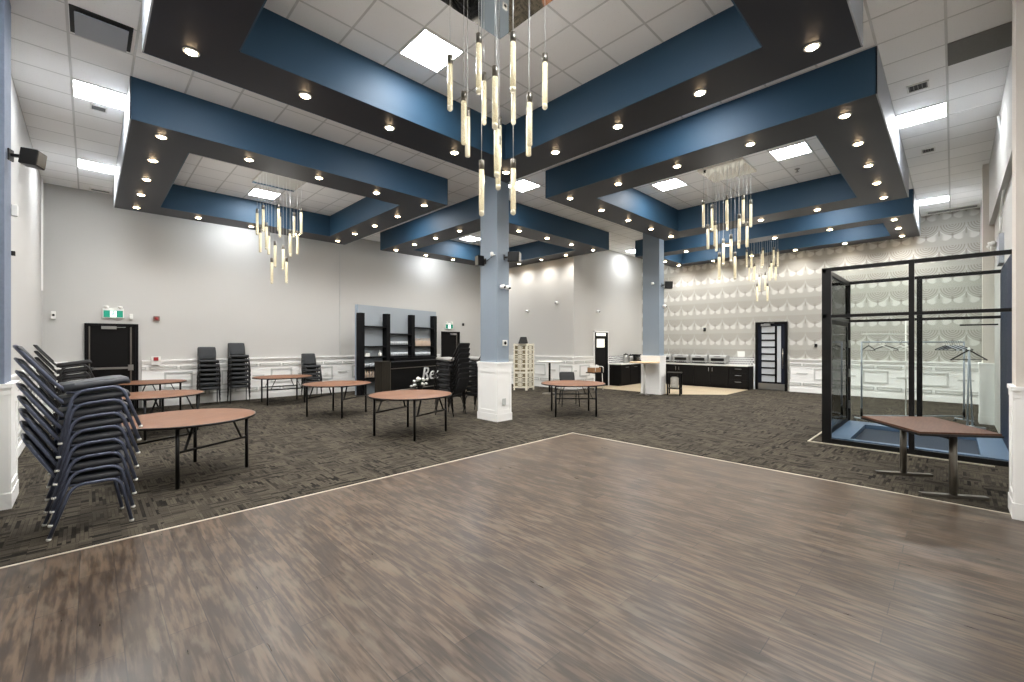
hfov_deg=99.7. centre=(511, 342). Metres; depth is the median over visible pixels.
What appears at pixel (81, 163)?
light panel
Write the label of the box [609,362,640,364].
countertop
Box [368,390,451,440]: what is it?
round banquet table
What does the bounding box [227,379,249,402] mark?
chair
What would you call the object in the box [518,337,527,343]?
speaker box
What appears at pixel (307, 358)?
chair
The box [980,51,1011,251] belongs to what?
wall
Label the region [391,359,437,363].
countertop
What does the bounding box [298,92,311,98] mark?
recessed light
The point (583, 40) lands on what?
ceiling
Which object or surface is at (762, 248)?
pendant chandelier
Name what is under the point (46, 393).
chair
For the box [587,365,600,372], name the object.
cardboard box
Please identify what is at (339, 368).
wainscoting
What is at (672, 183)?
light panel
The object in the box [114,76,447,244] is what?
ceiling
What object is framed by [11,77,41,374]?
wall
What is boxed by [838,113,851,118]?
recessed light
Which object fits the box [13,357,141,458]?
chair
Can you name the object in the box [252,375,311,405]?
round banquet table
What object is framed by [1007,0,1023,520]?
pier
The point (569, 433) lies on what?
trim
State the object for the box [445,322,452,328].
exit sign
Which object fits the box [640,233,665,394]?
column
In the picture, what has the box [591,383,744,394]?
floor
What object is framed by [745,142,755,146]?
recessed light
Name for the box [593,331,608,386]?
door
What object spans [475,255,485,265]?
wall speaker
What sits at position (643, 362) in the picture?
cocktail table
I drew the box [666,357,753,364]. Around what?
countertop
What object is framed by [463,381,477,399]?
chair
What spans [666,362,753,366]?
countertop
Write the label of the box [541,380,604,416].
round banquet table
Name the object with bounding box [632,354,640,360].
coffee grinder
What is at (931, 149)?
ceiling vent
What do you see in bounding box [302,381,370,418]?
round banquet table
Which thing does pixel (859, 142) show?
recessed light
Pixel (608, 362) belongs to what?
trim
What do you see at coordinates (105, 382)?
chair
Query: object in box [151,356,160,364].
fire alarm
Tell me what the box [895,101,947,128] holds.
light panel
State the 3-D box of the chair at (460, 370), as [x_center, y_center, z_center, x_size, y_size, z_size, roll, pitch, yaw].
[-1.389,1.008,10.174,0.701,0.888,0.499,2,1,31]
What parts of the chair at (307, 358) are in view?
backrest, seat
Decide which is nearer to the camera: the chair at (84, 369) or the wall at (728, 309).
the chair at (84, 369)
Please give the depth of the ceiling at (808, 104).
7.52 m
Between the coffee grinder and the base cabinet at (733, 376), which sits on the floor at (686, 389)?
the base cabinet at (733, 376)
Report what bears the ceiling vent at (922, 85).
in the ceiling at (583, 40)
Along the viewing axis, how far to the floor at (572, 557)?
3.48 m
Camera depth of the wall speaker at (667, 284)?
14.22 m
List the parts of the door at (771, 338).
kick plate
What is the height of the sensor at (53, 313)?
0.180 m
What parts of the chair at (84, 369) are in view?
backrest, frame, leg frame, seat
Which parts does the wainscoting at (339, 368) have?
panel moulding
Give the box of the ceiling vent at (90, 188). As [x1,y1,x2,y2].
[89,187,111,193]
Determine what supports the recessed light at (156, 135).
in the ceiling at (191, 124)
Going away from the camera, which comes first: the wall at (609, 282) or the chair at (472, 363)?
the chair at (472, 363)
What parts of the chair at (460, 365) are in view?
leg frame, seat, frame, backrest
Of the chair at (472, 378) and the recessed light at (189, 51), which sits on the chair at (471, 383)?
the chair at (472, 378)
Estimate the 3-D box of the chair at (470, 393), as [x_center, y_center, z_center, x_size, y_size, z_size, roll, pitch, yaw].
[-0.776,1.248,10.566,0.701,0.888,0.499,0,0,31]
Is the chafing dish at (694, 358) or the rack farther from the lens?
the chafing dish at (694, 358)
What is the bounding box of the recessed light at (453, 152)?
[450,150,458,154]
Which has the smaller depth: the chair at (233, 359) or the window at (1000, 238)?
the window at (1000, 238)
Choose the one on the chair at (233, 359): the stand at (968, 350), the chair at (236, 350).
the chair at (236, 350)
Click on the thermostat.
(504, 342)
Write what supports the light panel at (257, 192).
attached to the ceiling at (583, 40)
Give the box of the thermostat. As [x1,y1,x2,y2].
[502,340,506,345]
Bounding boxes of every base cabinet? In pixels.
[609,362,640,385]
[666,362,753,389]
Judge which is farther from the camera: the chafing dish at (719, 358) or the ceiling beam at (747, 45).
the chafing dish at (719, 358)
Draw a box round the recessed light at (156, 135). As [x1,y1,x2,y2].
[155,134,167,138]
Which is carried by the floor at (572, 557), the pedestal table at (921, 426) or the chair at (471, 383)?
the pedestal table at (921, 426)
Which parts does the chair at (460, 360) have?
leg frame, seat, frame, backrest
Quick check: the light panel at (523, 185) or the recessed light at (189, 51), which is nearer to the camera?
the recessed light at (189, 51)
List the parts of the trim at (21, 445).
panel moulding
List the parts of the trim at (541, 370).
panel moulding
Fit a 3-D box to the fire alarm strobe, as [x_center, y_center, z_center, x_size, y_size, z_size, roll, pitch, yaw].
[-9.486,-0.650,11.531,0.130,0.130,0.047,0,0,-44]
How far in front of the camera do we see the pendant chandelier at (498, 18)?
4.63 m
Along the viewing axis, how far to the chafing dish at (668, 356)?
17.86 m
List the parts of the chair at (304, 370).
seat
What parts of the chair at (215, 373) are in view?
seat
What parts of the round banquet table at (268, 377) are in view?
leg, leg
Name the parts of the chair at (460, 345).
leg frame, seat, frame, backrest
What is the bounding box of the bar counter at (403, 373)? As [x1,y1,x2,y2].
[391,359,443,390]
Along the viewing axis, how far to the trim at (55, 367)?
10.23 m
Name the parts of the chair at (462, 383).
leg frame, seat, leg frame, frame, backrest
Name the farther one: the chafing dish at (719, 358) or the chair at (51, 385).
the chafing dish at (719, 358)
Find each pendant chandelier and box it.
[252,171,305,283]
[441,0,552,215]
[698,157,756,279]
[746,240,778,301]
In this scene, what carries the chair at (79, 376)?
on the chair
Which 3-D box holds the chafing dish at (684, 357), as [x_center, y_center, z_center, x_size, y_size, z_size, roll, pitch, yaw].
[6.918,0.640,17.580,0.413,0.350,0.630,0,0,-44]
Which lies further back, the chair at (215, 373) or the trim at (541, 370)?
the trim at (541, 370)
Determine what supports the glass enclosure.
on the floor at (572, 557)
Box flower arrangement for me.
[410,377,427,389]
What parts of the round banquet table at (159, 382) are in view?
leg, leg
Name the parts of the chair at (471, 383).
seat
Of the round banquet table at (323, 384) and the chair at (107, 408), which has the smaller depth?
the chair at (107, 408)
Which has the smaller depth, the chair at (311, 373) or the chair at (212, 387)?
the chair at (212, 387)
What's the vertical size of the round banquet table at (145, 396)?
0.742 m
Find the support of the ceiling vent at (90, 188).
in the ceiling at (583, 40)
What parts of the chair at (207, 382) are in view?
seat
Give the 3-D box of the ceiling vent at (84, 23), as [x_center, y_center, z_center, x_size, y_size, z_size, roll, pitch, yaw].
[-4.903,-3.725,5.164,0.540,0.051,0.580,0,0,-44]
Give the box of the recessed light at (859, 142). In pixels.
[852,141,863,145]
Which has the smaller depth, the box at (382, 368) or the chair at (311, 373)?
the box at (382, 368)
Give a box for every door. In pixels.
[84,323,137,407]
[441,331,459,361]
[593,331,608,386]
[755,321,787,390]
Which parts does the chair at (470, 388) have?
seat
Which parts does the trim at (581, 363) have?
panel moulding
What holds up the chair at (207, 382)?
on the chair at (212, 387)
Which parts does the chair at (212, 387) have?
seat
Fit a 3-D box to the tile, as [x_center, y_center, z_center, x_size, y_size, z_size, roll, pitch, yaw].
[5.882,-3.745,5.410,0.605,0.014,0.600,0,0,-44]
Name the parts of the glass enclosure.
post, rail, rail, glass door, pane, post, pane, post, rail, post, rail, rail, rail, rail, panel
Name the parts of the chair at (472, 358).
seat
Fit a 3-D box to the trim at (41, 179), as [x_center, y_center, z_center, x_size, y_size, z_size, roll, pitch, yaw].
[-10.737,-2.475,9.871,0.030,2.550,0.030,0,0,-44]
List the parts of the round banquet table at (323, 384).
leg, leg, leg, leg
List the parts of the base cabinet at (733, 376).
door, door, door, door, drawer, drawer, drawer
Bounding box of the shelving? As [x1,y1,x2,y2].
[356,313,436,395]
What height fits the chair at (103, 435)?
0.890 m
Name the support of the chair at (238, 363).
on the chair at (245, 368)
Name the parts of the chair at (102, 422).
backrest, frame, seat, leg frame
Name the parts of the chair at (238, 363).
seat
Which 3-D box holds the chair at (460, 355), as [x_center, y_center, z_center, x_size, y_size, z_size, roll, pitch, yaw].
[-1.401,0.664,10.181,0.752,0.878,0.499,0,0,31]
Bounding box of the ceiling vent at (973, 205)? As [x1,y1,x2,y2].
[926,203,979,214]
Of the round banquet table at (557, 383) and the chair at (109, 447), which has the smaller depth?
the chair at (109, 447)
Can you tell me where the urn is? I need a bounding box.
[623,353,628,362]
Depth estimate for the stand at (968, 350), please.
8.61 m
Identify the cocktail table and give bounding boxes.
[537,361,561,393]
[629,361,659,395]
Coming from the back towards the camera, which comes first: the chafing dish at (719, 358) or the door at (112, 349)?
the chafing dish at (719, 358)
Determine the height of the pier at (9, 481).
5.450 m
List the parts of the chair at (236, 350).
backrest, seat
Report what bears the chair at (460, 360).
on the chair at (460, 365)
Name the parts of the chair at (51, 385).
frame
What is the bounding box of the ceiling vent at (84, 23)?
[69,4,133,51]
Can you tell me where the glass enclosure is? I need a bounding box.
[822,249,1011,466]
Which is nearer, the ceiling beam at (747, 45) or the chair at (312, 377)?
the ceiling beam at (747, 45)
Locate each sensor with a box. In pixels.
[11,204,17,216]
[51,311,55,318]
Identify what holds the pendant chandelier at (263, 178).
hanging from the ceiling at (583, 40)
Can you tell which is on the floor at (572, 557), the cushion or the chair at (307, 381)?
the chair at (307, 381)
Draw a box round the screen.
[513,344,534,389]
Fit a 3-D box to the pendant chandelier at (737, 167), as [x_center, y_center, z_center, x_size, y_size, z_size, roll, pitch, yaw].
[4.652,-2.556,9.342,0.900,2.388,0.900,0,0,-44]
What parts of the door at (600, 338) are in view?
transom pane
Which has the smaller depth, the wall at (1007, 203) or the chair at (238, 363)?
the wall at (1007, 203)
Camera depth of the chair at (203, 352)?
12.09 m
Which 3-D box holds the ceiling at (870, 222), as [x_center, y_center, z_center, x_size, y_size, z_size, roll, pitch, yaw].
[8.257,-3.460,14.258,3.150,0.620,7.480,0,0,-44]
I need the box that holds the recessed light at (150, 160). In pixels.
[147,159,158,162]
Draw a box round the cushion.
[670,377,678,387]
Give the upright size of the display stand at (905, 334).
2.200 m
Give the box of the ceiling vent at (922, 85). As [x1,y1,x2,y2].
[906,80,929,93]
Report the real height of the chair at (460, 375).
0.888 m
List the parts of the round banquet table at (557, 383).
leg, leg, leg, leg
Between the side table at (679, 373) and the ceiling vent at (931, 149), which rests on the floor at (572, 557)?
the side table at (679, 373)
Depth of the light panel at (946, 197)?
11.33 m
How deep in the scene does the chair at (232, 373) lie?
12.33 m
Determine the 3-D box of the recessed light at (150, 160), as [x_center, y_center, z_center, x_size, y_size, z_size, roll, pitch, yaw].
[-6.196,-3.139,7.456,0.160,0.025,0.160,0,0,-44]
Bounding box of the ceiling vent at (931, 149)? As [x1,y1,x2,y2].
[921,147,935,153]
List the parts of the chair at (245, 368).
seat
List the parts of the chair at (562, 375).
backrest, seat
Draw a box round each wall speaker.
[7,147,46,169]
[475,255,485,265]
[504,251,520,262]
[661,281,672,288]
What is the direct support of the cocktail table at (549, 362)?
on the floor at (572, 557)
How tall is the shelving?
2.770 m
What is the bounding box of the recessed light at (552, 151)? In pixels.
[551,150,559,153]
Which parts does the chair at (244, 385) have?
seat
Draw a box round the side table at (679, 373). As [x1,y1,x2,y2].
[666,372,682,395]
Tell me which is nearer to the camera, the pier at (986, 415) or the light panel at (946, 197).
the pier at (986, 415)
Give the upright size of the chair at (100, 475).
0.898 m
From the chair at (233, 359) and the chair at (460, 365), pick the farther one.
the chair at (233, 359)
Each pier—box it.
[0,0,19,510]
[978,163,994,424]
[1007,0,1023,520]
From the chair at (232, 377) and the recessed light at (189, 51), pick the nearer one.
the recessed light at (189, 51)
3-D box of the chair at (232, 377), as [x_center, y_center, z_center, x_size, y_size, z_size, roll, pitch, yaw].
[-7.915,1.008,12.489,0.499,0.888,0.701,0,-1,-41]
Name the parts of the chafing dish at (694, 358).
window panel, lid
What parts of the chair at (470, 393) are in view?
seat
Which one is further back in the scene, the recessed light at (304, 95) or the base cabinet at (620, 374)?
the base cabinet at (620, 374)
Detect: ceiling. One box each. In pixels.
[10,0,1011,256]
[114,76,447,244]
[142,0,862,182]
[380,195,608,267]
[545,46,908,240]
[635,189,920,266]
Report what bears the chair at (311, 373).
on the chair at (312, 377)
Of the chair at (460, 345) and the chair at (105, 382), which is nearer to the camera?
the chair at (105, 382)
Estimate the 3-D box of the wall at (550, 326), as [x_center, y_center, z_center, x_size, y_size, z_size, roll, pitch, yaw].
[0.479,-1.000,17.698,0.150,5.600,5.220,0,0,-44]
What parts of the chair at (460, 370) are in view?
leg frame, seat, frame, backrest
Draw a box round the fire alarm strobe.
[153,316,159,320]
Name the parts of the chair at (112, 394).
backrest, frame, leg frame, seat, leg frame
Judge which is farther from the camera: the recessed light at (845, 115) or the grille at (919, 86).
the grille at (919, 86)
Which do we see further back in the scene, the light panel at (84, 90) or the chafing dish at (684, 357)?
the chafing dish at (684, 357)
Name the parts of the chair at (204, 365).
seat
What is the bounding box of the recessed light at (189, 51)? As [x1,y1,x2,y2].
[182,47,199,56]
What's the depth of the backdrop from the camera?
15.23 m
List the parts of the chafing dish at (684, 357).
window panel, lid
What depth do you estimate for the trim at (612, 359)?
17.77 m
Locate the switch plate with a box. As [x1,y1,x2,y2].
[737,351,744,356]
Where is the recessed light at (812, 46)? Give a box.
[803,42,820,51]
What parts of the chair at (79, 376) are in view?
backrest, frame, leg frame, seat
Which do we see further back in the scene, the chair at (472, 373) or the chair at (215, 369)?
the chair at (215, 369)
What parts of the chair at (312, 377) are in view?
seat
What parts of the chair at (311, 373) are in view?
seat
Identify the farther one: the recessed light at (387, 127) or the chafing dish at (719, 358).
the chafing dish at (719, 358)
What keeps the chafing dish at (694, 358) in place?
on the countertop
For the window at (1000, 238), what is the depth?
7.26 m
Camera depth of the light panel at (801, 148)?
8.43 m
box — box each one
[374,361,390,400]
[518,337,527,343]
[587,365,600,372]
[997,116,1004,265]
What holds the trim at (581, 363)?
attached to the wall at (609, 282)
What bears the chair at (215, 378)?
on the chair at (207, 382)
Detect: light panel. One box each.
[71,78,126,110]
[77,158,115,174]
[248,188,280,199]
[398,27,464,72]
[460,236,479,241]
[509,179,540,191]
[651,178,687,190]
[768,141,812,160]
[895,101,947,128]
[917,195,949,205]
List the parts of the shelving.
post, shelf, shelf, shelf, post, shelf, shelf, post, shelf, post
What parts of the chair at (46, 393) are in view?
frame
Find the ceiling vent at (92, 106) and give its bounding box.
[90,103,106,112]
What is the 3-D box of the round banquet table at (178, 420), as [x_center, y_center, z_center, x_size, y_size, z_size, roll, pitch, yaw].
[-4.213,1.329,5.602,1.534,0.742,1.534,0,0,16]
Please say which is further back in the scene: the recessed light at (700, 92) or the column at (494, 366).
the column at (494, 366)
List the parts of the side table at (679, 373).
leg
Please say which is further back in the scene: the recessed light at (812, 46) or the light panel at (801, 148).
the light panel at (801, 148)
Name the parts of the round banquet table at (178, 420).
leg, leg, leg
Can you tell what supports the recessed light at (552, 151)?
in the ceiling beam at (747, 45)
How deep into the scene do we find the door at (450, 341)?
18.23 m
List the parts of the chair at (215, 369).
seat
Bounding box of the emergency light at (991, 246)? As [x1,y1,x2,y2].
[986,241,996,250]
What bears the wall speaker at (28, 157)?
attached to the pier at (9, 481)
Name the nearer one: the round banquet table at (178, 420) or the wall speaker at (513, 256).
the round banquet table at (178, 420)
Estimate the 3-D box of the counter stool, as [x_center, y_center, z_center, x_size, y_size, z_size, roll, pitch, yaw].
[3.040,1.273,15.851,0.504,0.855,0.446,0,0,-34]
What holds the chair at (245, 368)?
on the chair at (232, 373)
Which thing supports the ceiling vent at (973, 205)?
in the ceiling at (583, 40)
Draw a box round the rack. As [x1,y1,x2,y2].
[853,341,974,424]
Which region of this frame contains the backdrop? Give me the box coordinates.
[355,304,435,394]
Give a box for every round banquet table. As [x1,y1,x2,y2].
[118,379,186,412]
[120,408,255,489]
[122,390,204,440]
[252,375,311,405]
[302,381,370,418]
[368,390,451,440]
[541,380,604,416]
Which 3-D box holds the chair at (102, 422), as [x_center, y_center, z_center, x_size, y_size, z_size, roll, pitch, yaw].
[-4.028,0.793,4.024,0.508,0.886,0.774,0,0,40]
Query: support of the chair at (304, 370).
on the chair at (311, 373)
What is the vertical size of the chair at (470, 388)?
0.888 m
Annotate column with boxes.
[477,175,512,421]
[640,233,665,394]
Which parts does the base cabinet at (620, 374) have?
door, door, door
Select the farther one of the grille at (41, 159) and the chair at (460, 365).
the chair at (460, 365)
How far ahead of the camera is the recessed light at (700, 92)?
5.42 m
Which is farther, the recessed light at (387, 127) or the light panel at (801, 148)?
the light panel at (801, 148)
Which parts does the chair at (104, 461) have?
backrest, frame, leg frame, seat, leg frame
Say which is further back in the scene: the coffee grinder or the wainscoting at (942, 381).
the coffee grinder
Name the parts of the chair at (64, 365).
backrest, frame, seat, leg frame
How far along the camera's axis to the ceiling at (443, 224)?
13.40 m
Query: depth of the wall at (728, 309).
14.10 m
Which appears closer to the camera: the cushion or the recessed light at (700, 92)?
the recessed light at (700, 92)
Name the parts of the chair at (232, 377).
seat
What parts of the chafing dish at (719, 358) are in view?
window panel, lid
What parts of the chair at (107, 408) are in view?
backrest, frame, seat, leg frame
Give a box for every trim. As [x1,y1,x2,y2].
[0,433,1010,568]
[11,366,43,456]
[41,179,42,290]
[44,362,79,413]
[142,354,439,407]
[509,355,573,387]
[574,356,593,388]
[608,362,754,388]
[609,356,640,362]
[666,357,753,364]
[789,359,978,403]
[807,431,994,466]
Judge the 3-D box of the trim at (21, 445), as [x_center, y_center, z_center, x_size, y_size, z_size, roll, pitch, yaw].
[-8.339,1.075,7.440,0.055,1.250,7.500,0,0,-44]
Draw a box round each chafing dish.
[664,354,673,362]
[673,354,690,362]
[690,355,709,363]
[709,355,728,364]
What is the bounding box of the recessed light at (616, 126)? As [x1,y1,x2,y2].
[612,124,622,128]
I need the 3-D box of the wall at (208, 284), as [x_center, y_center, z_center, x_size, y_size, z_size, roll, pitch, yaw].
[-6.237,-1.000,14.852,13.730,5.600,0.150,0,0,-44]
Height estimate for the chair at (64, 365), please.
0.867 m
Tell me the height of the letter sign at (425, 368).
0.420 m
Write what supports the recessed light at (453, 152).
in the ceiling beam at (747, 45)
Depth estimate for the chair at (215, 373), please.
11.81 m
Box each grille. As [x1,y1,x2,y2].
[36,151,46,168]
[908,82,927,91]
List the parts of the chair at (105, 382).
backrest, frame, leg frame, seat, leg frame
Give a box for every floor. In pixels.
[0,384,1023,681]
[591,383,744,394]
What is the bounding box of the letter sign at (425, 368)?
[422,367,438,378]
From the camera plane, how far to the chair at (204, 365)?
11.84 m
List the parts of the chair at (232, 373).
seat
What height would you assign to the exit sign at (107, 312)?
0.310 m
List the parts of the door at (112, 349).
latch rod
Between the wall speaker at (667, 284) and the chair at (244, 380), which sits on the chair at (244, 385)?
the chair at (244, 380)
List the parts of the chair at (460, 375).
seat, backrest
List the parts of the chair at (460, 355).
leg frame, seat, frame, backrest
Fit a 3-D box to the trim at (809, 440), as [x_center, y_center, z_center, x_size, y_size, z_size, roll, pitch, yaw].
[6.762,1.694,7.573,2.540,0.012,2.160,0,0,-44]
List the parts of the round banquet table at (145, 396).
leg, leg, leg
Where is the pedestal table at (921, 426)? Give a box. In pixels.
[861,416,1003,499]
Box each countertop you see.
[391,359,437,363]
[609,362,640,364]
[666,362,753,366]
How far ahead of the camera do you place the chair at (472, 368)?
10.42 m
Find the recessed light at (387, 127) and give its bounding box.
[384,125,394,130]
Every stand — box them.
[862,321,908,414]
[950,347,987,428]
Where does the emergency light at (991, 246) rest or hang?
attached to the wall at (1007, 203)
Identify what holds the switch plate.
attached to the wall at (728, 309)
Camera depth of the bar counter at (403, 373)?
14.30 m
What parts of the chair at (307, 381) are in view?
seat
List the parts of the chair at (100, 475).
backrest, frame, leg frame, leg frame, seat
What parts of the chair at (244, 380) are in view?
seat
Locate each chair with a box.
[12,345,142,444]
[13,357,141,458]
[15,370,139,471]
[16,383,138,485]
[17,395,137,499]
[18,408,136,513]
[19,420,134,527]
[20,433,133,541]
[33,344,94,391]
[34,351,91,399]
[34,357,91,403]
[36,370,78,415]
[38,384,79,427]
[196,347,220,378]
[196,352,220,382]
[196,357,220,387]
[197,361,220,390]
[197,365,220,396]
[197,376,220,400]
[198,381,220,405]
[227,343,250,372]
[227,352,250,376]
[227,357,250,380]
[227,362,250,385]
[227,366,250,389]
[227,371,250,394]
[227,375,249,398]
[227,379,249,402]
[301,353,321,380]
[301,358,321,384]
[301,362,320,387]
[301,365,321,392]
[301,369,321,396]
[433,343,469,380]
[433,348,469,385]
[434,353,469,390]
[435,358,469,395]
[435,367,469,406]
[435,372,469,411]
[435,377,469,416]
[436,362,469,400]
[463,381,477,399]
[463,386,477,406]
[463,391,477,411]
[469,356,479,372]
[469,361,478,375]
[469,366,477,379]
[469,371,477,382]
[469,376,477,386]
[559,372,579,406]
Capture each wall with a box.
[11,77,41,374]
[42,183,479,407]
[509,256,575,356]
[576,250,641,356]
[642,207,981,390]
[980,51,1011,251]
[994,176,1011,432]
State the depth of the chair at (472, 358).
10.40 m
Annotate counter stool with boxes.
[586,366,603,389]
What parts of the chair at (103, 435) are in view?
backrest, leg frame, frame, seat, leg frame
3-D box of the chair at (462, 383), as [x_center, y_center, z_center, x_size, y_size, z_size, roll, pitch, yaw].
[-1.381,1.248,10.169,0.701,0.888,0.499,0,0,31]
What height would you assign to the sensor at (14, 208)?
0.120 m
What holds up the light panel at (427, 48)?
attached to the ceiling at (583, 40)
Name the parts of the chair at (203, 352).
backrest, seat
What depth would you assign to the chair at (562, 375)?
11.96 m
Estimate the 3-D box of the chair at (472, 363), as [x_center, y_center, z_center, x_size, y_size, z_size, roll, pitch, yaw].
[-0.799,0.548,10.580,0.762,0.875,0.499,0,0,31]
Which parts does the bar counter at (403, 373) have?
foot rail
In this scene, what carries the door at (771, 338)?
in the wall at (728, 309)
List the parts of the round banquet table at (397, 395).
leg, leg, leg, leg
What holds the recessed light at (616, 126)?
in the ceiling beam at (747, 45)
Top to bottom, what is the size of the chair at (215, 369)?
0.880 m
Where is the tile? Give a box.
[947,21,1011,65]
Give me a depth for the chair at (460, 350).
10.02 m
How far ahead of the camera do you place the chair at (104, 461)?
3.90 m
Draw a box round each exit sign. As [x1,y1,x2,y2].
[102,306,123,317]
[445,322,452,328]
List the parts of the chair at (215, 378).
seat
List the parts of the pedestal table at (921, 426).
post, post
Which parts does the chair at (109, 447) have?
backrest, frame, leg frame, seat, leg frame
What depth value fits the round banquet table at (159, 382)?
10.58 m
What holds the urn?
on the countertop
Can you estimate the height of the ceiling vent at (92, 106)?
0.014 m
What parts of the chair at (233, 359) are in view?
seat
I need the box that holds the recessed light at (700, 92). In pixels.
[693,89,706,96]
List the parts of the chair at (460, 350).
leg frame, seat, frame, backrest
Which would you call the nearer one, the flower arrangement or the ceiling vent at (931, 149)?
the ceiling vent at (931, 149)
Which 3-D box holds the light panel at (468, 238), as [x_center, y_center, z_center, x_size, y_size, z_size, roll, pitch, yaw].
[-1.470,-3.744,15.511,0.600,0.017,0.612,0,0,-44]

